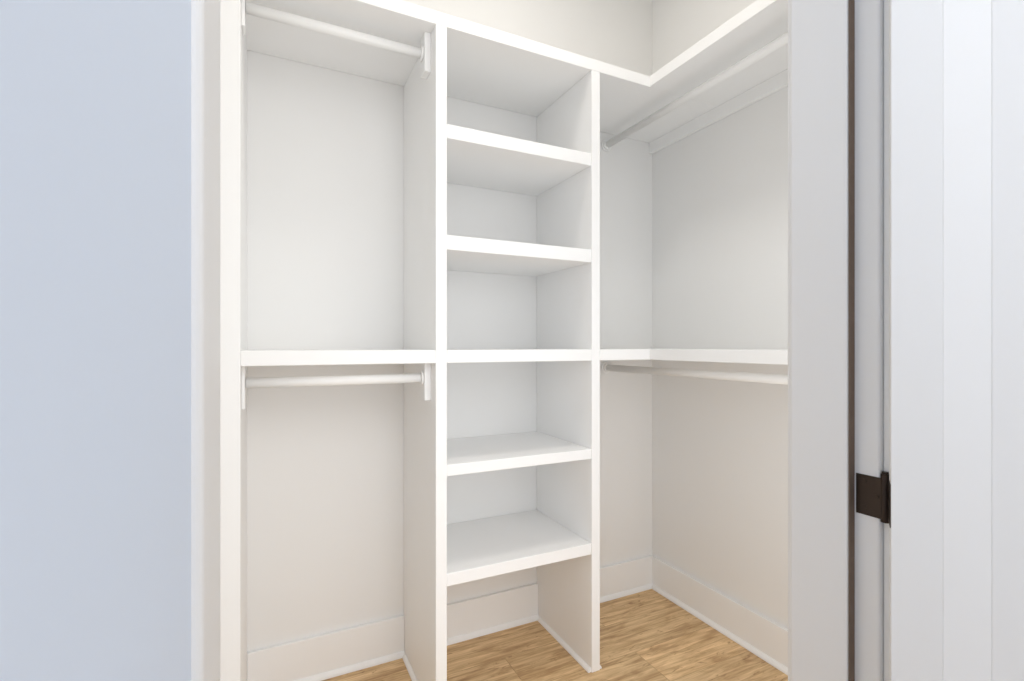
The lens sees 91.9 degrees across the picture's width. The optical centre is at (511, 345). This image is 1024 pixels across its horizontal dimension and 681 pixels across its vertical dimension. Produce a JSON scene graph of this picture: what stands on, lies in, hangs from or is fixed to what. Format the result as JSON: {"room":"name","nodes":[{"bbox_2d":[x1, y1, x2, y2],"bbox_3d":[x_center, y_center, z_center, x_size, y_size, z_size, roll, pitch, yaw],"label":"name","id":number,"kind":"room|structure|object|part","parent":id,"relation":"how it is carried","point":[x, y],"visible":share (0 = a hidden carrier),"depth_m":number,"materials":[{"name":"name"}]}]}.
{"room":"walk-in closet","nodes":[
{"label":"walk-in closet","id":0,"kind":"room"},
{"bbox_2d":[0,0,190,680],"bbox_3d":[0.408,-0.310,-1.186,0.213,2.900,3.511,0,0,-26],"label":"wall","id":1,"kind":"structure","parent":0,"point":[95,340],"depth_m":0.15,"materials":[{"name":"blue paint"}]},
{"bbox_2d":[247,0,651,651],"bbox_3d":[-0.155,-0.310,2.022,2.013,2.900,0.120,0,0,-26],"label":"wall","id":2,"kind":"structure","parent":0,"point":[325,270],"depth_m":1.79,"materials":[{"name":"white paint"}]},
{"bbox_2d":[247,555,650,680],"bbox_3d":[-0.090,1.067,1.970,1.701,0.145,0.029,0,0,-26],"label":"baseboard","id":3,"kind":"structure","parent":2,"relation":"attached to","point":[324,656],"depth_m":1.80,"materials":[{"name":"white paint"}]},
{"bbox_2d":[322,589,787,680],"bbox_3d":[0.950,1.200,-0.123,4.800,0.120,4.945,0,0,-26],"label":"floor","id":4,"kind":"structure","parent":0,"point":[650,635],"depth_m":1.82,"materials":[{"name":"brown wood"}]},
{"bbox_2d":[220,0,643,680],"bbox_3d":[-0.041,0.070,1.788,1.771,2.140,0.399,0,0,-26],"label":"closet shelving","id":5,"kind":"object","parent":4,"relation":"on","point":[574,104],"depth_m":1.66,"materials":[{"name":"white paint"}]},
{"bbox_2d":[652,0,787,628],"bbox_3d":[1.010,-0.310,1.792,0.120,2.900,1.314,0,0,-26],"label":"wall","id":6,"kind":"structure","parent":0,"point":[719,281],"depth_m":2.00,"materials":[{"name":"white paint"}]},
{"bbox_2d":[644,0,787,364],"bbox_3d":[0.869,-0.474,1.494,0.391,1.053,0.900,0,0,-26],"label":"closet shelving","id":7,"kind":"object","parent":6,"relation":"attached to","point":[762,22],"depth_m":1.73,"materials":[{"name":"white paint"}]},
{"bbox_2d":[651,555,787,674],"bbox_3d":[0.954,1.067,1.735,0.027,0.145,1.260,0,0,-26],"label":"baseboard","id":8,"kind":"structure","parent":6,"relation":"attached to","point":[758,634],"depth_m":1.96,"materials":[{"name":"white paint"}]},
{"bbox_3d":[1.220,-0.310,1.095,3.247,2.900,0.122,0,0,-26],"label":"wall","id":9,"kind":"structure","parent":0,"visible":0},
{"bbox_2d":[191,0,888,680],"bbox_3d":[0.124,-0.110,0.561,0.975,2.500,0.158,0,0,-26],"label":"door frame","id":10,"kind":"structure","parent":9,"relation":"attached to","point":[819,340],"depth_m":0.70,"materials":[{"name":"white paint"}]},
{"bbox_3d":[0.484,-0.059,0.705,0.012,2.393,0.001,0,0,-26],"label":"door jamb weatherstrip","id":11,"kind":"part","parent":10,"relation":"part of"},
{"bbox_2d":[856,473,880,518],"bbox_3d":[0.497,0.209,0.690,0.003,0.056,0.033,0,0,-26],"label":"hinge plate","id":12,"kind":"object","parent":10,"relation":"attached to","point":[868,495],"visible":1,"depth_m":0.68,"materials":[{"name":"brown metal"}]},
{"bbox_2d":[880,0,1023,680],"bbox_3d":[0.821,-0.064,0.437,0.793,2.384,0.151,0,0,34],"label":"door leaf","id":13,"kind":"structure","parent":9,"relation":"in","point":[952,497],"depth_m":0.61,"materials":[{"name":"white paint"}]}
]}

